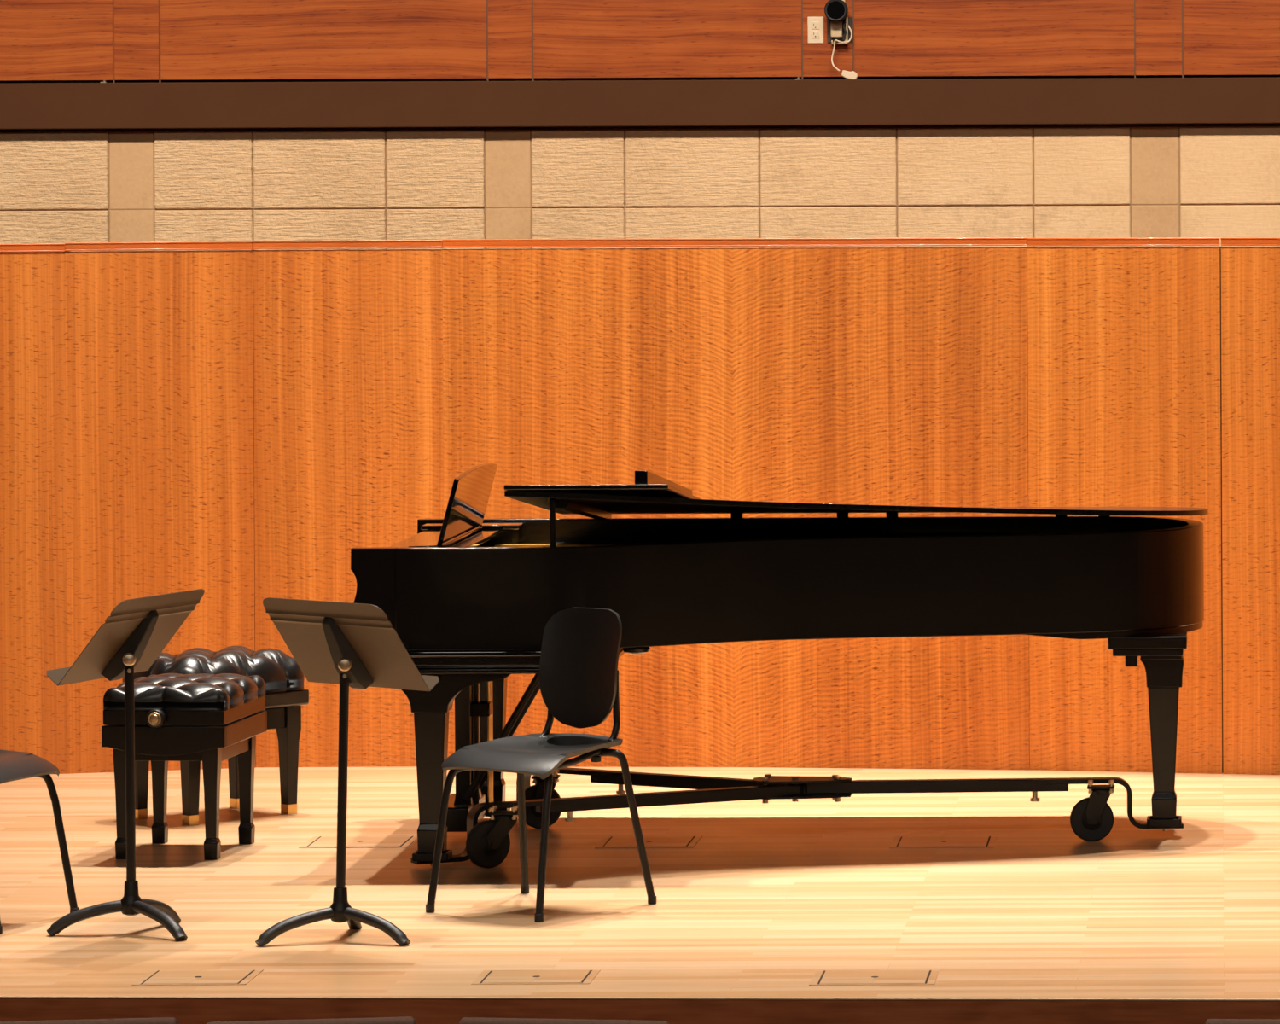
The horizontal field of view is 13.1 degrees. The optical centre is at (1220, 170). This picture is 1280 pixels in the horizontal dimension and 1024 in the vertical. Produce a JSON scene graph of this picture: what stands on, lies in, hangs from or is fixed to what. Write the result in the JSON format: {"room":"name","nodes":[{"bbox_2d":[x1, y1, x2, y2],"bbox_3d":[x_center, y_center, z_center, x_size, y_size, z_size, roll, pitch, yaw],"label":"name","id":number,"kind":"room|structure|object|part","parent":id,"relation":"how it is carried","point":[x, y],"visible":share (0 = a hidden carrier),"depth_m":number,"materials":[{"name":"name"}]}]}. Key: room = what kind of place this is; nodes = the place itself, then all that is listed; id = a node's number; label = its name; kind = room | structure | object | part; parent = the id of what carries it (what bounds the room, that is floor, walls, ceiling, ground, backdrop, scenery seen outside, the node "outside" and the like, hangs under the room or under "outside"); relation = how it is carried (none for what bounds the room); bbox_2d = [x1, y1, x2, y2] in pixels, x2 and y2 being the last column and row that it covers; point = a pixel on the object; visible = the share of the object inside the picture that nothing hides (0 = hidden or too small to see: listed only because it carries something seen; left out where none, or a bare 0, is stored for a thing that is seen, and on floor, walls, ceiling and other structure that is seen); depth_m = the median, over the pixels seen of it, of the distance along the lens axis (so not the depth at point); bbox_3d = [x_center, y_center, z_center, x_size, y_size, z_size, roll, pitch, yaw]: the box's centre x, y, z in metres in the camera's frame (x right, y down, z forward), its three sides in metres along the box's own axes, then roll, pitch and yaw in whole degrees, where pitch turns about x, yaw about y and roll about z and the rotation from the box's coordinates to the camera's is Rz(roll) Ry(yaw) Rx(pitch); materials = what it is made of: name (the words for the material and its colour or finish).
{"room":"concert hall","nodes":[
{"label":"concert hall","id":0,"kind":"room"},
{"bbox_2d":[0,237,1279,774],"bbox_3d":[-2.094,1.233,18.334,13.600,1.960,4.682,0,0,0],"label":"wall","id":1,"kind":"structure","parent":0,"point":[229,423],"depth_m":20.43,"materials":[{"name":"brown wood"}]},
{"bbox_3d":[-4.877,1.264,20.453,1.258,1.924,0.133,0,0,8],"label":"veneer panel","id":2,"kind":"part","parent":1,"relation":"part of","materials":[{"name":"brown wood"}]},
{"bbox_3d":[-4.882,0.287,20.457,1.261,0.030,0.155,0,0,8],"label":"cap rail","id":3,"kind":"part","parent":1,"relation":"part of","materials":[{"name":"brown wood"}]},
{"bbox_3d":[-3.928,0.280,20.491,0.706,0.030,0.084,0,0,-15],"label":"cap rail","id":4,"kind":"part","parent":1,"relation":"part of","materials":[{"name":"brown wood"}]},
{"bbox_3d":[-3.923,1.260,20.488,0.701,1.924,0.062,0,0,-15],"label":"veneer panel","id":5,"kind":"part","parent":1,"relation":"part of","materials":[{"name":"brown wood"}]},
{"bbox_3d":[-3.241,1.256,20.585,0.703,1.924,0.060,0,0,-1],"label":"veneer panel","id":6,"kind":"part","parent":1,"relation":"part of","materials":[{"name":"brown wood"}]},
{"bbox_3d":[-3.246,0.275,20.588,0.703,0.030,0.083,0,0,-1],"label":"cap rail","id":7,"kind":"part","parent":1,"relation":"part of","materials":[{"name":"brown wood"}]},
{"bbox_3d":[-1.801,0.267,20.501,2.201,0.030,0.126,0,0,6],"label":"cap rail","id":8,"kind":"part","parent":1,"relation":"part of","materials":[{"name":"brown wood"}]},
{"bbox_3d":[-1.796,1.250,20.497,2.199,1.924,0.103,0,0,6],"label":"veneer panel","id":9,"kind":"part","parent":1,"relation":"part of","materials":[{"name":"brown wood"}]},
{"bbox_3d":[-0.357,0.262,20.294,0.744,0.030,0.081,0,0,13],"label":"cap rail","id":10,"kind":"part","parent":1,"relation":"part of","materials":[{"name":"brown wood"}]},
{"bbox_3d":[-0.352,1.243,20.290,0.739,1.924,0.059,0,0,13],"label":"veneer panel","id":11,"kind":"part","parent":1,"relation":"part of","materials":[{"name":"brown wood"}]},
{"bbox_3d":[0.572,1.238,20.070,1.179,1.924,0.058,0,0,14],"label":"veneer panel","id":12,"kind":"part","parent":1,"relation":"part of","materials":[{"name":"brown wood"}]},
{"bbox_3d":[0.567,0.257,20.073,1.183,0.030,0.081,0,0,14],"label":"cap rail","id":13,"kind":"part","parent":1,"relation":"part of","materials":[{"name":"brown wood"}]},
{"bbox_2d":[0,766,1279,1000],"bbox_3d":[-1.990,2.215,17.829,14.400,0.006,6.742,0,0,0],"label":"floor","id":14,"kind":"structure","parent":0,"point":[775,893],"depth_m":16.83,"materials":[{"name":"brown wood"}]},
{"bbox_2d":[0,749,79,934],"bbox_3d":[-3.724,1.780,16.351,0.533,0.880,0.521,0,0,20],"label":"chair","id":15,"kind":"object","parent":14,"relation":"on","point":[14,765],"visible":0.97,"depth_m":16.45,"materials":[{"name":"black paint"}]},
{"bbox_3d":[-3.720,1.762,16.349,0.444,0.087,0.418,0,0,20],"label":"seat","id":16,"kind":"part","parent":15,"relation":"part of","materials":[{"name":"black plastic"}]},
{"bbox_3d":[-3.484,1.994,16.453,0.161,0.431,0.051,0,0,-18],"label":"leg","id":17,"kind":"part","parent":15,"relation":"part of","materials":[{"name":"black paint"}]},
{"bbox_2d":[46,588,204,941],"bbox_3d":[-3.191,1.724,16.109,0.430,0.986,0.551,0,0,0],"label":"music stand","id":18,"kind":"object","parent":14,"relation":"on","point":[136,632],"visible":1,"depth_m":16.06,"materials":[{"name":"black paint"}]},
{"bbox_3d":[-3.294,2.169,16.042,0.224,0.097,0.038,0,0,-12],"label":"leg","id":19,"kind":"part","parent":18,"relation":"part of","materials":[{"name":"black metal"}]},
{"bbox_3d":[-3.163,1.417,16.035,0.038,0.039,0.054,0,0,0],"label":"knob","id":20,"kind":"part","parent":18,"relation":"part of","materials":[{"name":"silver metal"}]},
{"bbox_3d":[-3.068,2.168,15.976,0.237,0.097,0.038,0,0,44],"label":"leg","id":21,"kind":"part","parent":18,"relation":"part of","materials":[{"name":"black metal"}]},
{"bbox_3d":[-3.118,2.168,16.190,0.038,0.097,0.222,0,0,22],"label":"leg","id":22,"kind":"part","parent":18,"relation":"part of","materials":[{"name":"black metal"}]},
{"bbox_2d":[101,673,267,860],"bbox_3d":[-3.377,1.934,18.002,0.413,0.570,0.562,0,0,5],"label":"piano bench","id":23,"kind":"object","parent":14,"relation":"on","point":[211,719],"visible":0.97,"depth_m":17.79,"materials":[{"name":"black leather"}]},
{"bbox_3d":[-3.539,2.015,17.826,0.052,0.410,0.052,0,0,5],"label":"leg","id":24,"kind":"part","parent":23,"relation":"part of","materials":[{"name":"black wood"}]},
{"bbox_3d":[-3.420,1.760,17.729,0.044,0.044,0.010,0,0,5],"label":"knob","id":25,"kind":"part","parent":23,"relation":"part of","materials":[{"name":"gold metal"}]},
{"bbox_3d":[-3.417,1.760,17.760,0.062,0.062,0.052,0,0,5],"label":"adjusting knob","id":26,"kind":"part","parent":23,"relation":"part of","materials":[{"name":"gold metal"}]},
{"bbox_3d":[-3.501,2.014,18.240,0.052,0.410,0.052,0,0,5],"label":"leg","id":27,"kind":"part","parent":23,"relation":"part of","materials":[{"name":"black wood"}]},
{"bbox_3d":[-3.376,1.759,18.020,0.398,0.048,0.510,0,0,5],"label":"frame","id":28,"kind":"part","parent":23,"relation":"part of","materials":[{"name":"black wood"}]},
{"bbox_2d":[103,673,265,710],"bbox_3d":[-3.376,1.692,18.020,0.413,0.086,0.526,0,0,5],"label":"cushion","id":29,"kind":"object","parent":23,"relation":"on","point":[165,691],"depth_m":17.80,"materials":[{"name":"black leather"}]},
{"bbox_3d":[-3.375,1.869,18.020,0.330,0.080,0.450,0,0,5],"label":"leg frame","id":30,"kind":"part","parent":23,"relation":"part of","materials":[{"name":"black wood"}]},
{"bbox_3d":[-3.248,2.013,17.800,0.052,0.410,0.052,0,0,5],"label":"leg","id":31,"kind":"part","parent":23,"relation":"part of","materials":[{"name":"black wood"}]},
{"bbox_3d":[-3.210,2.013,18.214,0.052,0.410,0.052,0,0,5],"label":"leg","id":32,"kind":"part","parent":23,"relation":"part of","materials":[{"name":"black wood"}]},
{"bbox_2d":[131,969,263,985],"bbox_3d":[-2.806,2.214,15.170,0.312,0.004,0.279,0,0,0],"label":"pocket","id":33,"kind":"object","parent":14,"relation":"on","point":[189,977],"visible":1,"depth_m":15.16,"materials":[{"name":"brown wood"}]},
{"bbox_2d":[122,645,308,826],"bbox_3d":[-3.460,1.932,19.000,0.395,0.575,0.568,0,0,42],"label":"piano bench","id":34,"kind":"object","parent":14,"relation":"on","point":[283,678],"visible":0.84,"depth_m":18.96,"materials":[{"name":"black leather"}]},
{"bbox_3d":[-3.705,2.034,18.939,0.062,0.372,0.062,0,0,42],"label":"leg","id":35,"kind":"part","parent":34,"relation":"part of","materials":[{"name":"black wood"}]},
{"bbox_3d":[-3.494,2.033,18.749,0.062,0.372,0.062,0,0,42],"label":"leg","id":36,"kind":"part","parent":34,"relation":"part of","materials":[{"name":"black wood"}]},
{"bbox_2d":[122,645,304,692],"bbox_3d":[-3.461,1.717,19.000,0.395,0.145,0.568,0,0,42],"label":"cushion","id":37,"kind":"object","parent":34,"relation":"on","point":[281,672],"depth_m":18.92,"materials":[{"name":"black leather"}]},
{"bbox_3d":[-3.425,2.033,19.251,0.062,0.372,0.062,0,0,42],"label":"leg","id":38,"kind":"part","parent":34,"relation":"part of","materials":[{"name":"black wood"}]},
{"bbox_3d":[-3.460,1.883,19.000,0.330,0.072,0.470,0,0,42],"label":"leg frame","id":39,"kind":"part","parent":34,"relation":"part of","materials":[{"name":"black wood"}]},
{"bbox_3d":[-3.213,2.032,19.061,0.062,0.372,0.062,0,0,42],"label":"leg","id":40,"kind":"part","parent":34,"relation":"part of","materials":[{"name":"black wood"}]},
{"bbox_2d":[255,597,439,946],"bbox_3d":[-2.514,1.721,15.859,0.508,0.986,0.436,0,0,38],"label":"music stand","id":41,"kind":"object","parent":14,"relation":"on","point":[345,644],"visible":1,"depth_m":15.85,"materials":[{"name":"black paint"}]},
{"bbox_3d":[-2.651,2.166,15.834,0.236,0.097,0.038,0,0,-29],"label":"leg","id":42,"kind":"part","parent":41,"relation":"part of","materials":[{"name":"black metal"}]},
{"bbox_3d":[-2.509,1.415,15.845,0.038,0.039,0.054,0,0,0],"label":"knob","id":43,"kind":"part","parent":41,"relation":"part of","materials":[{"name":"silver metal"}]},
{"bbox_3d":[-2.528,2.166,16.028,0.038,0.097,0.221,0,0,2],"label":"leg","id":44,"kind":"part","parent":41,"relation":"part of","materials":[{"name":"black metal"}]},
{"bbox_3d":[-2.419,2.165,15.832,0.211,0.097,0.147,0,0,0],"label":"leg","id":45,"kind":"part","parent":41,"relation":"part of","materials":[{"name":"black metal"}]},
{"bbox_2d":[298,835,417,848],"bbox_3d":[-2.839,2.215,18.236,0.354,0.004,0.311,0,0,0],"label":"floor hatch","id":46,"kind":"object","parent":14,"relation":"on","point":[375,841],"visible":0.98,"depth_m":18.22,"materials":[{"name":"brown wood"}]},
{"bbox_2d":[471,969,600,984],"bbox_3d":[-1.875,2.210,15.148,0.323,0.004,0.262,0,0,0],"label":"pocket","id":47,"kind":"object","parent":14,"relation":"on","point":[526,976],"visible":1,"depth_m":15.14,"materials":[{"name":"brown wood"}]},
{"bbox_3d":[-1.875,2.210,15.148,0.269,0.002,0.230,0,0,0],"label":"lid","id":48,"kind":"part","parent":47,"relation":"part of","materials":[{"name":"brown wood"}]},
{"bbox_2d":[425,607,656,922],"bbox_3d":[-2.049,1.773,16.599,0.521,0.880,0.533,0,0,32],"label":"chair","id":49,"kind":"object","parent":14,"relation":"on","point":[578,672],"visible":1,"depth_m":16.72,"materials":[{"name":"black plastic"}]},
{"bbox_3d":[-2.300,1.988,16.534,0.161,0.431,0.051,0,0,-20],"label":"leg","id":50,"kind":"part","parent":49,"relation":"part of","materials":[{"name":"black paint"}]},
{"bbox_3d":[-2.121,1.972,16.847,0.051,0.463,0.183,0,0,-17],"label":"leg","id":51,"kind":"part","parent":49,"relation":"part of","materials":[{"name":"black paint"}]},
{"bbox_3d":[-2.052,1.755,16.594,0.418,0.087,0.444,0,0,32],"label":"seat","id":52,"kind":"part","parent":49,"relation":"part of","materials":[{"name":"black plastic"}]},
{"bbox_3d":[-1.999,1.987,16.343,0.051,0.431,0.161,0,0,-5],"label":"leg","id":53,"kind":"part","parent":49,"relation":"part of","materials":[{"name":"black paint"}]},
{"bbox_3d":[-1.929,1.512,16.788,0.294,0.360,0.084,0,0,32],"label":"backrest","id":54,"kind":"part","parent":49,"relation":"part of","materials":[{"name":"black plastic"}]},
{"bbox_3d":[-1.792,1.970,16.637,0.183,0.463,0.051,0,0,-8],"label":"leg","id":55,"kind":"part","parent":49,"relation":"part of","materials":[{"name":"black paint"}]},
{"bbox_2d":[594,835,702,848],"bbox_3d":[-1.882,2.210,18.199,0.322,0.004,0.311,0,0,0],"label":"pocket","id":56,"kind":"object","parent":14,"relation":"on","point":[655,841],"visible":0.96,"depth_m":18.18,"materials":[{"name":"brown wood"}]},
{"bbox_2d":[410,767,1183,867],"bbox_3d":[-1.349,2.102,18.197,2.455,0.215,1.419,0,0,0],"label":"piano dolly","id":57,"kind":"object","parent":14,"relation":"on","point":[1091,818],"visible":0.88,"depth_m":18.15,"materials":[{"name":"black paint"}]},
{"bbox_2d":[412,849,452,861],"bbox_3d":[-2.508,2.180,17.585,0.114,0.024,0.114,0,0,0],"label":"cup","id":58,"kind":"object","parent":57,"relation":"on","point":[448,856],"depth_m":17.53,"materials":[{"name":"black rubber"}]},
{"bbox_2d":[485,808,510,814],"bbox_3d":[-2.485,2.180,18.850,0.114,0.024,0.114,0,0,0],"label":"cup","id":59,"kind":"object","parent":57,"relation":"on","point":[501,809],"depth_m":18.79,"materials":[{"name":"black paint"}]},
{"bbox_3d":[-2.278,2.043,17.582,0.090,0.007,0.070,0,0,0],"label":"plate","id":60,"kind":"part","parent":57,"relation":"part of","materials":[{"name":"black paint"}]},
{"bbox_3d":[-2.271,2.041,18.605,0.090,0.007,0.070,0,0,0],"label":"plate","id":61,"kind":"part","parent":57,"relation":"part of","materials":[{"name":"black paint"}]},
{"bbox_3d":[-1.773,2.041,17.986,0.955,0.040,0.048,0,0,-29],"label":"arm","id":62,"kind":"part","parent":57,"relation":"part of","materials":[{"name":"black paint"}]},
{"bbox_3d":[-1.732,2.039,18.407,0.876,0.040,0.048,0,0,30],"label":"arm","id":63,"kind":"part","parent":57,"relation":"part of","materials":[{"name":"black paint"}]},
{"bbox_2d":[350,463,1208,854],"bbox_3d":[-1.396,1.573,18.248,2.715,1.206,1.537,0,0,0],"label":"grand piano","id":64,"kind":"object","parent":57,"relation":"on","point":[471,598],"visible":0.9,"depth_m":17.92,"materials":[{"name":"black paint"}]},
{"bbox_3d":[-2.684,1.359,17.525,0.141,0.325,0.050,0,0,0],"label":"arm","id":65,"kind":"part","parent":64,"relation":"part of","materials":[{"name":"black paint"}]},
{"bbox_3d":[-2.684,1.359,18.975,0.141,0.325,0.050,0,0,0],"label":"arm","id":66,"kind":"part","parent":64,"relation":"part of","materials":[{"name":"black paint"}]},
{"bbox_3d":[-2.509,1.950,17.585,0.100,0.461,0.100,0,0,0],"label":"leg","id":67,"kind":"part","parent":64,"relation":"part of","materials":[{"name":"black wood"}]},
{"bbox_2d":[389,522,524,547],"bbox_3d":[-2.544,1.240,18.250,0.330,0.074,1.330,0,0,0],"label":"desk tray","id":68,"kind":"object","parent":64,"relation":"on","point":[429,534],"depth_m":18.45,"materials":[{"name":"black wood"}]},
{"bbox_3d":[-2.308,1.529,18.248,0.690,0.026,1.536,0,0,0],"label":"keybed moulding","id":69,"kind":"part","parent":64,"relation":"part of","materials":[{"name":"black paint"}]},
{"bbox_3d":[-2.454,1.855,18.220,0.017,0.520,0.018,0,0,0],"label":"iron rod","id":70,"kind":"part","parent":64,"relation":"part of","materials":[{"name":"black paint"}]},
{"bbox_3d":[-2.412,1.849,18.214,0.008,0.530,0.008,0,0,0],"label":"pedal rod","id":71,"kind":"part","parent":64,"relation":"part of","materials":[{"name":"gold metal"}]},
{"bbox_3d":[-2.411,1.849,18.250,0.007,0.530,0.007,0,0,23],"label":"pedal rod","id":72,"kind":"part","parent":64,"relation":"part of","materials":[{"name":"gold metal"}]},
{"bbox_3d":[-2.411,1.849,18.286,0.008,0.530,0.008,0,0,0],"label":"pedal rod","id":73,"kind":"part","parent":64,"relation":"part of","materials":[{"name":"gold metal"}]},
{"bbox_3d":[-2.486,1.950,18.850,0.100,0.461,0.100,0,0,0],"label":"leg","id":74,"kind":"part","parent":64,"relation":"part of","materials":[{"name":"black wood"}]},
{"bbox_3d":[-2.244,1.281,18.250,0.100,0.015,1.380,0,0,0],"label":"damper rail","id":75,"kind":"part","parent":64,"relation":"part of","materials":[{"name":"black wood"}]},
{"bbox_2d":[634,471,692,494],"bbox_3d":[-1.836,1.047,18.260,0.041,0.192,1.480,0,0,0],"label":"wooden bar","id":76,"kind":"object","parent":64,"relation":"on","point":[641,477],"visible":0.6,"depth_m":17.67,"materials":[{"name":"black paint"}]},
{"bbox_3d":[-1.153,1.093,18.250,2.223,0.170,1.532,0,0,0],"label":"lid","id":77,"kind":"part","parent":64,"relation":"part of","materials":[{"name":"black paint"}]},
{"bbox_3d":[-0.186,1.928,18.270,0.103,0.448,0.103,0,0,0],"label":"leg","id":78,"kind":"part","parent":64,"relation":"part of","materials":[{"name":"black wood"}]},
{"bbox_3d":[-1.378,2.033,18.207,0.325,0.058,0.184,0,0,0],"label":"plate","id":79,"kind":"part","parent":57,"relation":"part of","materials":[{"name":"black paint"}]},
{"bbox_3d":[-0.956,2.030,18.225,0.910,0.040,0.048,0,0,-3],"label":"arm","id":80,"kind":"part","parent":57,"relation":"part of","materials":[{"name":"black paint"}]},
{"bbox_3d":[-0.393,2.026,18.171,0.090,0.007,0.070,0,0,0],"label":"plate","id":81,"kind":"part","parent":57,"relation":"part of","materials":[{"name":"black paint"}]},
{"bbox_2d":[1146,815,1181,826],"bbox_3d":[-0.185,2.151,18.270,0.114,0.024,0.114,0,0,0],"label":"cup","id":82,"kind":"object","parent":57,"relation":"on","point":[1178,822],"depth_m":18.21,"materials":[{"name":"black paint"}]},
{"bbox_2d":[808,969,939,985],"bbox_3d":[-0.945,2.206,15.110,0.340,0.004,0.277,0,0,0],"label":"pocket","id":83,"kind":"object","parent":14,"relation":"on","point":[864,977],"visible":1,"depth_m":15.10,"materials":[{"name":"brown wood"}]},
{"bbox_2d":[889,835,997,848],"bbox_3d":[-0.909,2.205,18.162,0.341,0.004,0.310,0,0,0],"label":"pocket","id":84,"kind":"object","parent":14,"relation":"on","point":[951,841],"visible":1,"depth_m":18.15,"materials":[{"name":"brown wood"}]},
{"bbox_2d":[0,126,1279,251],"bbox_3d":[-3.443,0.971,24.100,22.239,2.496,0.200,0,0,0],"label":"stone wall","id":85,"kind":"structure","parent":0,"point":[1085,182],"depth_m":24.00,"materials":[{"name":"stone"}]},
{"bbox_2d":[0,77,1279,132],"bbox_3d":[-3.449,-0.280,24.015,22.239,0.213,0.170,0,0,0],"label":"trim","id":86,"kind":"structure","parent":85,"relation":"attached to","point":[1114,101],"depth_m":23.93,"materials":[{"name":"brown paint"}]},
{"bbox_2d":[0,0,1279,83],"bbox_3d":[-3.458,-2.286,24.140,22.239,3.990,0.200,0,0,0],"label":"wall","id":87,"kind":"structure","parent":0,"point":[42,41],"depth_m":24.04,"materials":[{"name":"red wood"}]},
{"bbox_3d":[-5.408,-0.606,24.055,1.178,0.430,0.030,0,0,0],"label":"wood panel","id":88,"kind":"part","parent":87,"relation":"part of","materials":[{"name":"red wood"}]},
{"bbox_3d":[-4.715,-0.610,24.055,0.194,0.430,0.030,0,0,0],"label":"wood panel","id":89,"kind":"part","parent":87,"relation":"part of","materials":[{"name":"red wood"}]},
{"bbox_3d":[-3.902,-0.613,24.055,1.420,0.430,0.030,0,0,0],"label":"wood panel","id":90,"kind":"part","parent":87,"relation":"part of","materials":[{"name":"red wood"}]},
{"bbox_3d":[-3.091,-0.617,24.055,0.191,0.430,0.030,0,0,0],"label":"wood panel","id":91,"kind":"part","parent":87,"relation":"part of","materials":[{"name":"red wood"}]},
{"bbox_3d":[-2.406,-0.621,24.055,1.167,0.430,0.030,0,0,0],"label":"wood panel","id":92,"kind":"part","parent":87,"relation":"part of","materials":[{"name":"red wood"}]},
{"bbox_2d":[807,16,823,43],"bbox_3d":[-1.760,-0.612,24.035,0.070,0.117,0.010,0,0,0],"label":"wall outlet","id":93,"kind":"object","parent":87,"relation":"attached to","point":[815,25],"visible":1,"depth_m":24.03,"materials":[{"name":"beige plastic"}]},
{"bbox_2d":[811,30,819,38],"bbox_3d":[-1.760,-0.592,24.032,0.032,0.033,0.004,0,0,0],"label":"receptacle","id":94,"kind":"object","parent":93,"relation":"attached to","point":[815,34],"depth_m":24.03,"materials":[{"name":"beige plastic"}]},
{"bbox_2d":[811,21,819,29],"bbox_3d":[-1.760,-0.631,24.032,0.032,0.033,0.004,0,0,0],"label":"receptacle","id":95,"kind":"object","parent":93,"relation":"attached to","point":[815,25],"depth_m":24.03,"materials":[{"name":"beige plastic"}]},
{"bbox_3d":[-1.708,-0.624,24.055,0.217,0.430,0.030,0,0,0],"label":"wood panel","id":96,"kind":"part","parent":87,"relation":"part of","materials":[{"name":"red wood"}]},
{"bbox_2d":[824,0,848,22],"bbox_3d":[-1.666,-0.716,23.987,0.100,0.140,0.106,0,0,0],"label":"camera","id":97,"kind":"object","parent":87,"relation":"attached to","point":[834,10],"visible":1,"depth_m":23.93,"materials":[{"name":"black plastic"}]},
{"bbox_2d":[826,17,852,44],"bbox_3d":[-1.655,-0.609,24.010,0.110,0.118,0.060,0,0,0],"label":"wall box","id":98,"kind":"object","parent":87,"relation":"attached to","point":[840,31],"visible":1,"depth_m":24.00,"materials":[{"name":"beige plastic"}]},
{"bbox_3d":[-1.654,-0.559,24.020,0.071,0.018,0.029,0,0,0],"label":"rail","id":99,"kind":"part","parent":98,"relation":"part of","materials":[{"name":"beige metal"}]},
{"bbox_2d":[831,25,857,79],"bbox_3d":[-1.631,-0.513,23.974,0.117,0.239,0.068,0,0,0],"label":"power cord","id":100,"kind":"object","parent":98,"relation":"hanging from","point":[851,75],"visible":1,"depth_m":23.95,"materials":[{"name":"beige plastic"}]},
{"bbox_3d":[-1.623,-0.615,24.022,0.010,0.108,0.024,0,0,0],"label":"rail","id":101,"kind":"part","parent":98,"relation":"part of","materials":[{"name":"beige metal"}]},
{"bbox_3d":[-0.984,-0.627,24.055,1.219,0.430,0.030,0,0,0],"label":"wood panel","id":102,"kind":"part","parent":87,"relation":"part of","materials":[{"name":"red wood"}]},
{"bbox_3d":[-0.268,-0.630,24.055,0.202,0.430,0.030,0,0,0],"label":"wood panel","id":103,"kind":"part","parent":87,"relation":"part of","materials":[{"name":"red wood"}]},
{"bbox_3d":[0.401,-0.634,24.055,1.123,0.430,0.030,0,0,0],"label":"wood panel","id":104,"kind":"part","parent":87,"relation":"part of","materials":[{"name":"red wood"}]},
{"bbox_2d":[0,998,1279,1023],"bbox_3d":[-1.988,2.665,14.816,14.417,0.894,0.047,0,0,3],"label":"stage front edge","id":105,"kind":"structure","parent":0,"point":[185,1010],"depth_m":14.77,"materials":[{"name":"brown wood"}]},
{"bbox_3d":[-1.985,3.162,12.850,14.400,0.100,4.700,0,0,0],"label":"floor","id":106,"kind":"structure","parent":0,"visible":0},
{"bbox_2d":[0,1017,178,1023],"bbox_3d":[-2.800,2.568,13.811,0.572,0.975,0.618,-2,0,0],"label":"seat","id":107,"kind":"object","parent":106,"relation":"on","point":[154,1020],"visible":1,"depth_m":13.52,"materials":[{"name":"brown fabric"}]},
{"bbox_2d":[206,1016,416,1023],"bbox_3d":[-2.217,2.567,13.811,0.572,0.975,0.618,-2,0,0],"label":"seat","id":108,"kind":"object","parent":106,"relation":"on","point":[404,1020],"visible":1,"depth_m":13.52,"materials":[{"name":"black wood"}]},
{"bbox_2d":[459,1017,669,1023],"bbox_3d":[-1.615,2.567,13.811,0.572,0.975,0.618,1,0,0],"label":"seat","id":109,"kind":"object","parent":106,"relation":"on","point":[464,1020],"visible":1,"depth_m":13.52,"materials":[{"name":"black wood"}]},
{"bbox_2d":[1204,1018,1279,1023],"bbox_3d":[0.216,2.568,13.811,0.572,0.975,0.618,0,0,0],"label":"seat","id":110,"kind":"object","parent":106,"relation":"on","point":[1208,1021],"visible":1,"depth_m":13.52,"materials":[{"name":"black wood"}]}
]}

